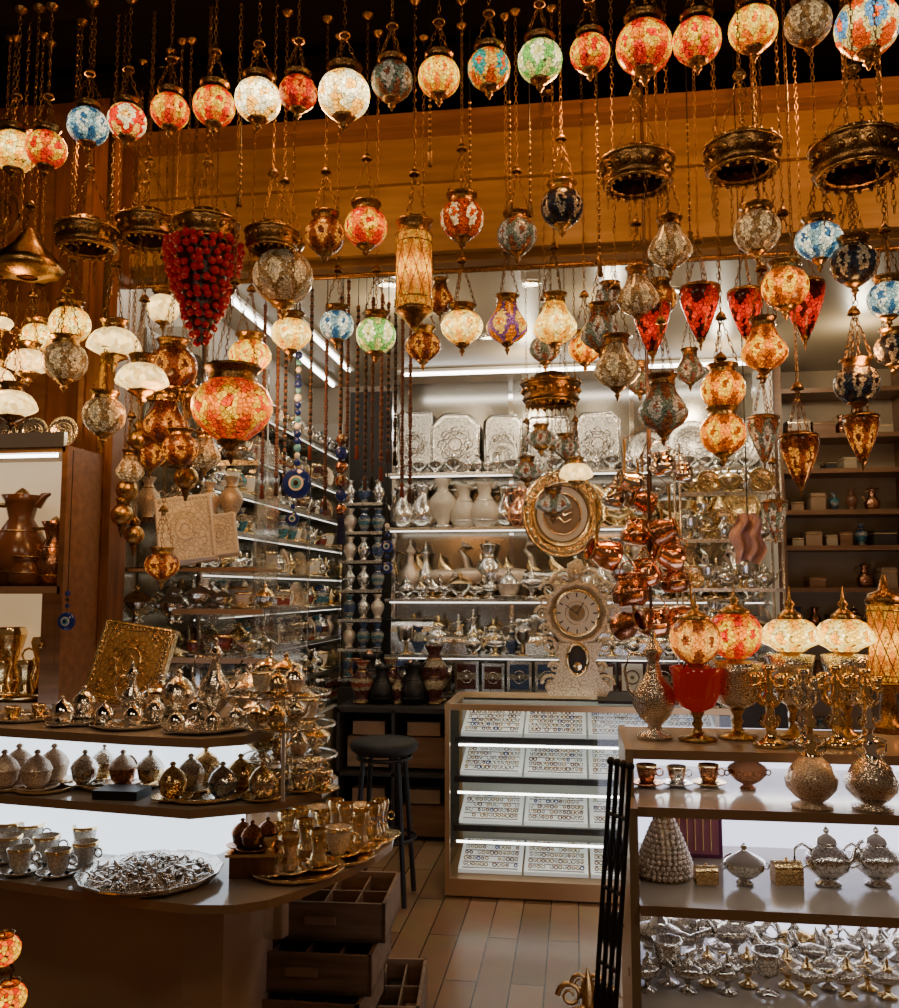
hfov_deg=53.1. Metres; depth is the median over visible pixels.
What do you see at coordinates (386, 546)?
string
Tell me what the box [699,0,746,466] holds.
hanging lamp
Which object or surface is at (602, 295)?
hanging lamp
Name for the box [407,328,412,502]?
string
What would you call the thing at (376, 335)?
hanging lamp
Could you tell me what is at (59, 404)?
wall
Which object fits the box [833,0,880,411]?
hanging lamp
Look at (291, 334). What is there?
hanging lamp
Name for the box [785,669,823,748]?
candelabra
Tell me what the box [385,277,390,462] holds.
string
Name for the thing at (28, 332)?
hanging lamp
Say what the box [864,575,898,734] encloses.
lantern
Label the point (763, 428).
hanging lamp
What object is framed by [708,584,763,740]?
table lamp
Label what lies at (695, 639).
table lamp
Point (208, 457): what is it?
hanging lamp
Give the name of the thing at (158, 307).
hanging lamp
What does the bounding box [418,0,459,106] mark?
hanging lamp
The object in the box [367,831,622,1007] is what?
floor
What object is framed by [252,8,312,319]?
hanging lamp
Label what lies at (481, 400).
shelving
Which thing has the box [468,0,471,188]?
chain
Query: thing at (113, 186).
chain
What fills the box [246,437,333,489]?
cups
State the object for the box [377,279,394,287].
recessed light
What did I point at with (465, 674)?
boxes
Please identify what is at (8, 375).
hanging lamp
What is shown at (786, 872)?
chest
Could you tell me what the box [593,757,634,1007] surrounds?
metal rack
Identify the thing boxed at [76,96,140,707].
trim post
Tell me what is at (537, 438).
hanging lamp
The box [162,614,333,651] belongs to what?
tea set
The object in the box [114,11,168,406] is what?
hanging lamp
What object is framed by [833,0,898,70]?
hanging lamp
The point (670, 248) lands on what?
hanging lamp
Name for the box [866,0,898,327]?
hanging lamp
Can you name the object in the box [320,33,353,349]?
hanging lamp
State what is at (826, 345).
ceiling
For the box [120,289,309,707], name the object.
wall
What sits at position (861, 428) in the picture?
hanging lamp
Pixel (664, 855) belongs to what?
vase
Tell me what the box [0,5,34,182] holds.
hanging lamp
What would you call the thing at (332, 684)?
bowls
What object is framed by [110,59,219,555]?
hanging lamp
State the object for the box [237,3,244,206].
chain
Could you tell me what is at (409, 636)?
teapots
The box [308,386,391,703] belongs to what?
wall
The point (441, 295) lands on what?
hanging lamp
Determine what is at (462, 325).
hanging lamp
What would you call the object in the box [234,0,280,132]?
hanging lamp
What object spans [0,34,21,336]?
hanging lamp
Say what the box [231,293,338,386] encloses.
tube
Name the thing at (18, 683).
glasses
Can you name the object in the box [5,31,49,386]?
hanging lamp
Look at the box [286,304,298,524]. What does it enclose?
string
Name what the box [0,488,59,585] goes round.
copper pitcher
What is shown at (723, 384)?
hanging lamp
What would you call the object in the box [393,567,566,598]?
teapots
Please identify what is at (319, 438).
bowls
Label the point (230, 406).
hanging lamp
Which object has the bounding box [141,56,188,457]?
hanging lamp
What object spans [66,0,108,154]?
hanging lamp
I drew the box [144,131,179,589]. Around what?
hanging lamp
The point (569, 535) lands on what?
clock
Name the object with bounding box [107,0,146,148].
hanging lamp
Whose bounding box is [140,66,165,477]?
hanging lamp
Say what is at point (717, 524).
ornaments
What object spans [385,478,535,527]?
vases
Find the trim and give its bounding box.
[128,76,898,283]
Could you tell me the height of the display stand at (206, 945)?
1.140 m
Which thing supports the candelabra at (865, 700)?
on the display stand at (764, 819)
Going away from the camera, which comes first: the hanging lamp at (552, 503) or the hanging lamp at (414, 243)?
the hanging lamp at (414, 243)
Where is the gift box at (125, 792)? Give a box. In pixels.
[92,784,150,800]
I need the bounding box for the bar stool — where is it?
[350,735,418,908]
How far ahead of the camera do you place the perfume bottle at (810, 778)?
1.99 m
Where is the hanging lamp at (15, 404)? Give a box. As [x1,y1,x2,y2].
[0,23,37,430]
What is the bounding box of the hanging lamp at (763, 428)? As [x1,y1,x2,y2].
[746,63,780,468]
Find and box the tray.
[73,849,223,899]
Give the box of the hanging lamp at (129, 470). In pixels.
[115,59,149,483]
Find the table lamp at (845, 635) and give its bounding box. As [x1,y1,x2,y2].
[817,586,876,739]
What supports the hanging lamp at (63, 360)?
hanging from the ceiling at (188, 22)
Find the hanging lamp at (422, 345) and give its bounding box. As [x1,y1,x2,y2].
[405,34,440,370]
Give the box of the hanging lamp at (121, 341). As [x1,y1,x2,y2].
[86,14,141,371]
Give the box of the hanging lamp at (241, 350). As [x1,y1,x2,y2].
[228,49,270,370]
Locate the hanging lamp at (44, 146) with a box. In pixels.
[24,2,67,177]
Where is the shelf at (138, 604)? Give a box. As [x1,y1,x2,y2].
[123,428,278,679]
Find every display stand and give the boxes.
[0,706,393,1007]
[618,726,898,1007]
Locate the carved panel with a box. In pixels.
[0,166,57,428]
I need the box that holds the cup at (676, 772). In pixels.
[661,764,692,787]
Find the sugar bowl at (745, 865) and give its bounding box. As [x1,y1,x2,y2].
[719,843,769,886]
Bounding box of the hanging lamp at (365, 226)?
[344,11,386,257]
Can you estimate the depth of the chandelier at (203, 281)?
2.70 m
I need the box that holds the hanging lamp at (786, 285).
[761,0,809,319]
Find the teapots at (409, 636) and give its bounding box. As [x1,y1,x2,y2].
[390,609,761,657]
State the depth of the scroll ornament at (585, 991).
3.22 m
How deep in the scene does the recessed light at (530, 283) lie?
4.40 m
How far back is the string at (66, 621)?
2.92 m
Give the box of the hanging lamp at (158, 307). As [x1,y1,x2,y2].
[146,48,178,331]
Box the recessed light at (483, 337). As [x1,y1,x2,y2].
[480,334,492,339]
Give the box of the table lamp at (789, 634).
[762,586,822,739]
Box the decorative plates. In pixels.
[395,411,759,475]
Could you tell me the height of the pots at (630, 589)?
2.061 m
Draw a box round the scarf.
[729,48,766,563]
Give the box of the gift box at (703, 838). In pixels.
[675,818,722,858]
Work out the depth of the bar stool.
4.34 m
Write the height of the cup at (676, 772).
0.050 m
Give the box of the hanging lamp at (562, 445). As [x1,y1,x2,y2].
[554,268,577,464]
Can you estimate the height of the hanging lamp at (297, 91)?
0.432 m
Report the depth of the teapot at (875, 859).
2.11 m
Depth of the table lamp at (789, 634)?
2.29 m
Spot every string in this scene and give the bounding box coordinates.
[57,450,75,630]
[259,300,267,498]
[282,303,311,498]
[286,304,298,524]
[322,280,328,510]
[335,279,347,544]
[381,277,392,551]
[381,463,392,572]
[385,277,390,462]
[407,328,412,502]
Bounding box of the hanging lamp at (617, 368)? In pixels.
[594,0,639,400]
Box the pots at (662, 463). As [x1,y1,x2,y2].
[602,83,695,514]
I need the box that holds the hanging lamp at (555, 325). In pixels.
[533,4,576,356]
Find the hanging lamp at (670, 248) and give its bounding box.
[648,0,692,278]
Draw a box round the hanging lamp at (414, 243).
[395,0,432,328]
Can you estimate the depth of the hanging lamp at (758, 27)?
2.40 m
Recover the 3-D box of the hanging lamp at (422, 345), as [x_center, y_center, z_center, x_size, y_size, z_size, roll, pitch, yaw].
[-0.088,-1.029,3.053,0.119,1.180,0.120,-1,-6,14]
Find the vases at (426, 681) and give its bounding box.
[349,644,449,704]
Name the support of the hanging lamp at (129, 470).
hanging from the ceiling at (188, 22)
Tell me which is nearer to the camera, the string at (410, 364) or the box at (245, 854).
the box at (245, 854)
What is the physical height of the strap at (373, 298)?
0.777 m
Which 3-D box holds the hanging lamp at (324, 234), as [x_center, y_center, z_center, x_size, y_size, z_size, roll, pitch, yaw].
[-0.405,-1.203,2.962,0.130,0.851,0.129,-3,-6,32]
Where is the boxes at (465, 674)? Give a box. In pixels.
[395,659,705,692]
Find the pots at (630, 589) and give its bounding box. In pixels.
[583,78,698,641]
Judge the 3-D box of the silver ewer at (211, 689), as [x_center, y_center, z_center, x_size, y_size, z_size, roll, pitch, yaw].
[-0.638,0.482,2.471,0.111,0.230,0.096,-3,-6,29]
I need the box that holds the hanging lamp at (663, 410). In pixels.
[638,0,688,445]
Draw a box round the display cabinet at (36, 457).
[0,416,102,709]
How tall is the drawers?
0.495 m
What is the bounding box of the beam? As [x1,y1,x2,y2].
[0,0,898,106]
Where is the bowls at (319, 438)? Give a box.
[269,403,337,454]
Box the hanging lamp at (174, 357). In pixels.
[152,37,197,401]
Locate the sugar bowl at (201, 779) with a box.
[0,743,338,804]
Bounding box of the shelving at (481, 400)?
[384,373,768,701]
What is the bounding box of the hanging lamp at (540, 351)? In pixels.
[529,90,560,371]
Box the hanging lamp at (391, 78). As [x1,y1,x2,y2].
[371,0,412,110]
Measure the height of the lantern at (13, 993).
0.182 m
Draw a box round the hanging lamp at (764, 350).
[740,61,787,382]
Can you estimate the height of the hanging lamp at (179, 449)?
1.528 m
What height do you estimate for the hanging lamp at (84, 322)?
1.142 m
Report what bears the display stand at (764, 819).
on the floor
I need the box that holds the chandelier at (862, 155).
[806,0,898,225]
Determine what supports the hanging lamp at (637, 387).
hanging from the ceiling at (826, 345)
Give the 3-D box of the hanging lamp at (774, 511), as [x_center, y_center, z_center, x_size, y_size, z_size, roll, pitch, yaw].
[1.046,-0.747,2.967,0.087,1.757,0.087,1,-6,-12]
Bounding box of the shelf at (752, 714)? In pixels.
[672,441,789,728]
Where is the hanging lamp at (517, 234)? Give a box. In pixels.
[497,7,536,263]
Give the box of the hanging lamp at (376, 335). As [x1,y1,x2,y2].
[356,29,395,363]
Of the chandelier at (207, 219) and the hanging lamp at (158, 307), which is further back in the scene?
the hanging lamp at (158, 307)
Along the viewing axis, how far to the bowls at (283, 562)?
5.63 m
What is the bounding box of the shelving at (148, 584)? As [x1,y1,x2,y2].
[137,327,344,812]
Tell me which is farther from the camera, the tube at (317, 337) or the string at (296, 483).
the tube at (317, 337)
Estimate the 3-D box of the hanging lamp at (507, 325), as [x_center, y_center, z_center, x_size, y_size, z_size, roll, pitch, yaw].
[0.185,-1.052,2.935,0.134,1.156,0.135,1,-6,-10]
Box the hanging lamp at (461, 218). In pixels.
[440,0,483,250]
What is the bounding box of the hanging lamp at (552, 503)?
[535,272,570,523]
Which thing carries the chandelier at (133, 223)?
hanging from the ceiling at (188, 22)
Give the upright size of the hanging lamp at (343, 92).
0.477 m
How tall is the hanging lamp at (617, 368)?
1.361 m
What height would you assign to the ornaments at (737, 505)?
0.340 m
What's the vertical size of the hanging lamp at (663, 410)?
1.496 m
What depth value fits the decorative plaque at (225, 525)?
3.40 m
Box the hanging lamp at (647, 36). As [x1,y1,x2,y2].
[616,0,672,86]
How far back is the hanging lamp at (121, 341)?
2.80 m
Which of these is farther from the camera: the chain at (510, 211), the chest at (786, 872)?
the chain at (510, 211)
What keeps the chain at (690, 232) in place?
hanging from the ceiling at (188, 22)
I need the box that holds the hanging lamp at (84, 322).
[48,18,90,341]
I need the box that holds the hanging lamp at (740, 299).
[726,0,763,341]
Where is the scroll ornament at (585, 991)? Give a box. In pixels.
[555,967,620,1007]
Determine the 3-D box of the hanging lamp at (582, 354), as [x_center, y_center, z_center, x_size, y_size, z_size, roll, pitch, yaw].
[0.456,-1.027,3.077,0.113,1.179,0.114,-3,-6,27]
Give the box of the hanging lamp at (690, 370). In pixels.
[675,262,705,391]
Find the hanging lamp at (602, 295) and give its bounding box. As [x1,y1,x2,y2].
[595,266,621,317]
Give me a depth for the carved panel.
3.47 m
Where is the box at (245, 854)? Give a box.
[225,817,282,878]
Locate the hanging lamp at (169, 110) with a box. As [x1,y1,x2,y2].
[150,0,189,138]
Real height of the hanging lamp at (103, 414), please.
1.465 m
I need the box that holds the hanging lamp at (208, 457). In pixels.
[192,55,220,477]
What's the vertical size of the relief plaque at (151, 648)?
0.277 m
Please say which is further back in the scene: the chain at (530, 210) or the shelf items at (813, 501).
the shelf items at (813, 501)
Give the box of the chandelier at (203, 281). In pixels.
[162,6,245,346]
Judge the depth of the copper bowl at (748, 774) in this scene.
2.17 m
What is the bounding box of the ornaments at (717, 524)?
[670,460,781,691]
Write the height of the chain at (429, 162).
0.614 m
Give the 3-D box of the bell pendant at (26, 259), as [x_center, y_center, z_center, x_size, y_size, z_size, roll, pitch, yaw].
[-1.256,-1.101,2.717,0.208,0.859,0.208,-1,-6,8]
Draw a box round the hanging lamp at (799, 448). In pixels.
[779,0,819,496]
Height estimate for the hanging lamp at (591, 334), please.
1.202 m
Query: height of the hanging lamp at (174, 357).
1.280 m
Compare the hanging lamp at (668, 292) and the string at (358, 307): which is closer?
the string at (358, 307)
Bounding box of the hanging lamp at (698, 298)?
[678,0,719,350]
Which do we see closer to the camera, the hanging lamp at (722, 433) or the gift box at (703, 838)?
the gift box at (703, 838)
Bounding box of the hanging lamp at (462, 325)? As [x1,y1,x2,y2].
[441,22,482,356]
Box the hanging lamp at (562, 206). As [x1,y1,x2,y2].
[541,0,583,237]
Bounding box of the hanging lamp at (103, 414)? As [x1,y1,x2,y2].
[81,14,125,445]
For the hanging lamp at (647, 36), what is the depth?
2.44 m
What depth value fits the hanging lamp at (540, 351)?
3.03 m
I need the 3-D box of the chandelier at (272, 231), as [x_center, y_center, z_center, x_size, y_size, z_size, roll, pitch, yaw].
[-0.551,-1.151,2.825,0.173,0.980,0.173,-2,-6,15]
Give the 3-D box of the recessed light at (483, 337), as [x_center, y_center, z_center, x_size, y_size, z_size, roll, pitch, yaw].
[0.229,-0.989,5.337,0.100,0.014,0.100,-1,-6,8]
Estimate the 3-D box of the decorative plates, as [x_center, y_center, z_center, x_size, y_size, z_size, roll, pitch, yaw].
[0.875,-0.449,6.229,2.530,0.479,0.265,-1,-6,8]
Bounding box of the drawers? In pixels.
[262,871,426,1007]
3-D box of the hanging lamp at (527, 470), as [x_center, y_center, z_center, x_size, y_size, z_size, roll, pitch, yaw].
[0.320,-0.605,3.766,0.132,1.087,0.135,-1,-6,11]
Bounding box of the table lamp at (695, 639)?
[669,591,722,742]
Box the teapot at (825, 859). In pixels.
[793,826,863,887]
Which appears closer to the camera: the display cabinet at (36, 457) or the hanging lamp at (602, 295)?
the display cabinet at (36, 457)
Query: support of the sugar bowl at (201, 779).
on the display stand at (206, 945)
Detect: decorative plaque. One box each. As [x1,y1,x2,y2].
[154,493,217,565]
[209,512,239,558]
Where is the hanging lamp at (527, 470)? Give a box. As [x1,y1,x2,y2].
[511,270,542,488]
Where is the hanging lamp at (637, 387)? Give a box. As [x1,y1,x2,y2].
[627,327,653,400]
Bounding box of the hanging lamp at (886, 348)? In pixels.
[873,53,898,375]
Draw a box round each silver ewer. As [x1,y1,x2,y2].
[114,661,152,721]
[191,637,243,717]
[623,629,686,740]
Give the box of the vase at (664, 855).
[639,817,693,883]
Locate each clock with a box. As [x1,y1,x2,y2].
[522,411,602,557]
[534,559,619,696]
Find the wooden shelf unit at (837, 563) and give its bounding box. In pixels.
[754,365,898,729]
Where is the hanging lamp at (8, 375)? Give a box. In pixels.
[0,34,15,389]
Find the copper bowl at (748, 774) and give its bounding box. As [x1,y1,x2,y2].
[723,762,771,790]
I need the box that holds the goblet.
[628,922,898,1000]
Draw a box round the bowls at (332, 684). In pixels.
[268,677,341,705]
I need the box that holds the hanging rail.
[128,242,898,288]
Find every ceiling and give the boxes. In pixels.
[0,0,898,131]
[221,252,898,387]
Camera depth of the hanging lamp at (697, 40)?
2.42 m
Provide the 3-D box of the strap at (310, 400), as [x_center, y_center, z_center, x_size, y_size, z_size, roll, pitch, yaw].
[-0.498,-0.489,3.241,0.017,0.670,0.017,4,-7,-37]
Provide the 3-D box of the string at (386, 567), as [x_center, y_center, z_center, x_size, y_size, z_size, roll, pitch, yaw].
[-0.220,-0.291,3.200,0.040,1.072,0.022,-1,-6,8]
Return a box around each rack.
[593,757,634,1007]
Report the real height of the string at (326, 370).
0.849 m
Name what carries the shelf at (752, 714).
on the floor
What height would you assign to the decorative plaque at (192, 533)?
0.290 m
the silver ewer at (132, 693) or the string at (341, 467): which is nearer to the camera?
the silver ewer at (132, 693)
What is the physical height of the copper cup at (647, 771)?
0.054 m
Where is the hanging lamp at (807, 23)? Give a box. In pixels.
[784,0,832,55]
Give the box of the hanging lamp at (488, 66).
[468,0,509,99]
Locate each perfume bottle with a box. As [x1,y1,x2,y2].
[784,705,838,811]
[843,706,898,813]
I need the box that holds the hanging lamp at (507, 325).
[486,12,527,354]
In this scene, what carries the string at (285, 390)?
hanging from the hanging rail
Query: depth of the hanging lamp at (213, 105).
2.61 m
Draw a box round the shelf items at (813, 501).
[783,414,897,729]
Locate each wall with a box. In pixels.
[0,102,87,446]
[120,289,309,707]
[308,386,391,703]
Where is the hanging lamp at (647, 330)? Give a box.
[634,0,670,363]
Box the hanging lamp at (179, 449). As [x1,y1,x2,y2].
[161,37,198,475]
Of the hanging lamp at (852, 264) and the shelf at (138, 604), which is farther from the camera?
the shelf at (138, 604)
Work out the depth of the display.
2.30 m
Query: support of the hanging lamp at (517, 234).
hanging from the ceiling at (188, 22)
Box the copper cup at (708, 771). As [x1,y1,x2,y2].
[691,762,726,787]
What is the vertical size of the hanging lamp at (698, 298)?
1.187 m
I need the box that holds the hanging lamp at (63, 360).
[41,18,88,392]
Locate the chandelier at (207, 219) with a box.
[170,6,240,262]
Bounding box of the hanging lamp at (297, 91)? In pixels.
[279,2,316,119]
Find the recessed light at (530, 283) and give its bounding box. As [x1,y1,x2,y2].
[521,280,540,287]
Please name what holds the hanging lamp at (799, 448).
hanging from the ceiling at (188, 22)
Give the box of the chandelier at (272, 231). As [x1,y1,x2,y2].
[244,0,300,287]
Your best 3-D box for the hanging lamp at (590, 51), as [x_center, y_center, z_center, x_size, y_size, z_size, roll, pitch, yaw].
[0.390,-1.360,2.510,0.110,0.383,0.111,1,-5,-6]
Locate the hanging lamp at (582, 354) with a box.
[568,73,598,372]
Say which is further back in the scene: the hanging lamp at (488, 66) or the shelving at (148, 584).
the shelving at (148, 584)
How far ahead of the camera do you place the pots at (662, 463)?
2.95 m
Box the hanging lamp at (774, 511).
[757,54,788,543]
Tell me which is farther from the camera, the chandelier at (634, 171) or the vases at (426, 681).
the vases at (426, 681)
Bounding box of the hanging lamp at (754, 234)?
[733,60,780,263]
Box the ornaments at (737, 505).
[592,483,760,524]
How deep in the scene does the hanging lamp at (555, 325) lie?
2.82 m
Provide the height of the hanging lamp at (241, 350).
1.208 m
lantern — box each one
[0,929,21,975]
[0,937,27,1007]
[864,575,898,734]
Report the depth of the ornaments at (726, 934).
2.28 m
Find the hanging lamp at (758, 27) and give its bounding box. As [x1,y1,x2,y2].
[728,0,777,62]
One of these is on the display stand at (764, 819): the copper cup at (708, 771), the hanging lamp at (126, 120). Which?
the copper cup at (708, 771)
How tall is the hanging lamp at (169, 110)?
0.458 m
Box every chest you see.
[693,863,718,885]
[770,857,803,886]
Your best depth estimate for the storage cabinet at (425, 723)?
5.46 m
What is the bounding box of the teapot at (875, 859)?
[843,826,898,887]
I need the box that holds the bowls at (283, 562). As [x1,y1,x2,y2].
[266,549,331,576]
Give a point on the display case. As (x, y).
(532, 778)
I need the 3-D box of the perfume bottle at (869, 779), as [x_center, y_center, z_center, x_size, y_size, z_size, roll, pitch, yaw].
[0.940,0.565,2.010,0.120,0.225,0.115,-1,-6,8]
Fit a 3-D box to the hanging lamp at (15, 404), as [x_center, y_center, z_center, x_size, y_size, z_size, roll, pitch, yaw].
[-1.339,-0.931,2.814,0.147,1.420,0.150,1,-6,-11]
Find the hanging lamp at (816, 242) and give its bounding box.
[794,51,843,272]
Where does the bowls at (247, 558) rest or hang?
in the shelving at (148, 584)
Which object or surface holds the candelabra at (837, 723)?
on the display stand at (764, 819)
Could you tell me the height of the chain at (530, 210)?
0.791 m
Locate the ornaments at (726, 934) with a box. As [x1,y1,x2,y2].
[618,900,771,970]
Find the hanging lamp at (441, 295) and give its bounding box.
[432,274,454,320]
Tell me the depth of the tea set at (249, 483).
4.91 m
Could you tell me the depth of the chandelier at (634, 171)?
2.36 m
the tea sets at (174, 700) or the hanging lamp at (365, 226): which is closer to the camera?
the tea sets at (174, 700)
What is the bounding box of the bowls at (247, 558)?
[203,545,260,572]
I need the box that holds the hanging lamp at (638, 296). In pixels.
[617,0,658,326]
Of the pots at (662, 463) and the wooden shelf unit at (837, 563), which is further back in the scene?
the wooden shelf unit at (837, 563)
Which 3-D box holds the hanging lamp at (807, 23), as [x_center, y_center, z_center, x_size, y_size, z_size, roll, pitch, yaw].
[0.965,-1.381,2.430,0.124,0.358,0.122,-5,-7,42]
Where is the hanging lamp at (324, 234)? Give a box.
[305,15,344,263]
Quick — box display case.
[445,691,733,902]
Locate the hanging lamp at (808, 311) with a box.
[789,7,825,349]
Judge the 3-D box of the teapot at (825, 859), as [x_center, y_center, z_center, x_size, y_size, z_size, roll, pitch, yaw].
[0.903,0.835,2.140,0.129,0.133,0.118,5,-7,-42]
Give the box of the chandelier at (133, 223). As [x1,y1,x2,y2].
[114,11,175,289]
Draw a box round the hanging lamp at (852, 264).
[829,0,878,295]
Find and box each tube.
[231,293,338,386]
[291,308,353,371]
[397,358,745,376]
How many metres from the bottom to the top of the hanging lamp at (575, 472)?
1.125 m
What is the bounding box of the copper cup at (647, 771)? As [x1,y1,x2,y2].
[634,762,664,787]
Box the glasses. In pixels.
[0,627,39,701]
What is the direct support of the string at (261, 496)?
hanging from the hanging rail
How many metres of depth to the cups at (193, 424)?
4.22 m
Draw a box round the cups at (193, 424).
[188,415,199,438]
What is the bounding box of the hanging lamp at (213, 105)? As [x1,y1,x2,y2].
[192,0,234,135]
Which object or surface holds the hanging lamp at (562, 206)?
hanging from the ceiling at (188, 22)
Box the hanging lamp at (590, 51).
[570,0,609,81]
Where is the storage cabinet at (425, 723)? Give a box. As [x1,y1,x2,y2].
[336,698,458,846]
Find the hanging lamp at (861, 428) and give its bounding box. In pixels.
[842,2,880,470]
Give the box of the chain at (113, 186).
[107,27,119,295]
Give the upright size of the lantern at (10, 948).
0.088 m
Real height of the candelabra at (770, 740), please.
0.195 m
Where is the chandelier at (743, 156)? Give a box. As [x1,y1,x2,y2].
[701,0,783,235]
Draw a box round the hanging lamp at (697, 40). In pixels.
[672,0,721,74]
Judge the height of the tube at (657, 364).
0.042 m
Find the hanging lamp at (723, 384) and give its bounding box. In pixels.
[700,0,745,405]
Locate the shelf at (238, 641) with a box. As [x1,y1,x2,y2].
[171,581,277,707]
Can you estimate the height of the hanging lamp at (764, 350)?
1.344 m
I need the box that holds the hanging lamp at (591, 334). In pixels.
[580,2,619,358]
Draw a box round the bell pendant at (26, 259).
[0,3,64,282]
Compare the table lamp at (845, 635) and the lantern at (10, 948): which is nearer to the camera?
the lantern at (10, 948)
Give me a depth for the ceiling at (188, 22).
3.15 m
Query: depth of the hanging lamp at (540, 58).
2.48 m
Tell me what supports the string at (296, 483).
hanging from the hanging rail
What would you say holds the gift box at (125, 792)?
on the display stand at (206, 945)
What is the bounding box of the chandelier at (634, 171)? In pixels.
[598,0,675,236]
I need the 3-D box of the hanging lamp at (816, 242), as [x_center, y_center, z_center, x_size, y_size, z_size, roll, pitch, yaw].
[0.991,-1.086,2.449,0.122,0.941,0.123,0,-5,2]
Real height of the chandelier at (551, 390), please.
1.359 m
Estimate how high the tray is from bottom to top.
0.065 m
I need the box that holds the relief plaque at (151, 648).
[85,619,178,710]
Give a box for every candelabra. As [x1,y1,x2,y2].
[748,665,789,748]
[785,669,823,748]
[816,665,857,748]
[850,668,884,746]
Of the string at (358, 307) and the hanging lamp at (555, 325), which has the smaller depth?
the hanging lamp at (555, 325)
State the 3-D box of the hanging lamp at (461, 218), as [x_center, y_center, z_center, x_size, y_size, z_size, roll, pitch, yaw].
[0.039,-1.216,2.870,0.139,0.842,0.137,5,-7,-41]
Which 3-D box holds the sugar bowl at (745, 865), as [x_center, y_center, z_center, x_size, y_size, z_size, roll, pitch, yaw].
[0.701,0.854,2.139,0.101,0.095,0.098,-4,-7,33]
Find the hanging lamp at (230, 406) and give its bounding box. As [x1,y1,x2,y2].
[191,3,272,464]
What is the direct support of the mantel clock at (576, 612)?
on the display case
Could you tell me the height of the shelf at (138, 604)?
2.164 m
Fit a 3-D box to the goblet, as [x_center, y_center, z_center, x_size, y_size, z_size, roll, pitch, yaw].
[0.806,1.093,2.198,0.787,0.115,0.284,0,-5,-1]
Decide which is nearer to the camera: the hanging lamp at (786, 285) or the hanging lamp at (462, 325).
the hanging lamp at (786, 285)
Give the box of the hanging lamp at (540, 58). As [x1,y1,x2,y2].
[518,0,562,92]
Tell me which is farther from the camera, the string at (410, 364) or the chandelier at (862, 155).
the string at (410, 364)
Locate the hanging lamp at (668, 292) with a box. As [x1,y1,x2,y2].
[648,265,676,310]
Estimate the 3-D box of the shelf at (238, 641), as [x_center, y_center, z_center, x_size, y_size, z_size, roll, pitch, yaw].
[-0.750,1.065,3.444,0.532,1.536,0.378,-1,-6,8]
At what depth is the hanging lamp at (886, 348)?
2.30 m
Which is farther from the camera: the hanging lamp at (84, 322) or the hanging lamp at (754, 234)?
the hanging lamp at (84, 322)
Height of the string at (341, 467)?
0.970 m
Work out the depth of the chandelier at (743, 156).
2.23 m
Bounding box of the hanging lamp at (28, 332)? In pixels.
[20,40,56,351]
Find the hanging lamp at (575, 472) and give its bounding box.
[559,268,592,491]
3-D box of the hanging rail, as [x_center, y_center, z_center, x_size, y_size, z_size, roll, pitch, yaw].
[0.430,-0.860,3.154,3.400,0.072,0.035,-1,-6,8]
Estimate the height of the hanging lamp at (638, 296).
1.116 m
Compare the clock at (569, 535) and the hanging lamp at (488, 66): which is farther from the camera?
the clock at (569, 535)
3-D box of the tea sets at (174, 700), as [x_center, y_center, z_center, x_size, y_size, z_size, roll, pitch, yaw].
[-0.879,0.521,2.478,0.781,0.154,0.447,-1,-6,8]
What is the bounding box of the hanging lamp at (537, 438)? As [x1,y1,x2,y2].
[525,269,556,456]
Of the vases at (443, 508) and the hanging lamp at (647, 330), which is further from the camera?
the vases at (443, 508)
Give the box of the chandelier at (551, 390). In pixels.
[520,89,581,443]
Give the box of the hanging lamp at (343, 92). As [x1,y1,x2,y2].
[318,0,369,131]
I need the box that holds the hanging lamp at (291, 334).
[271,37,310,361]

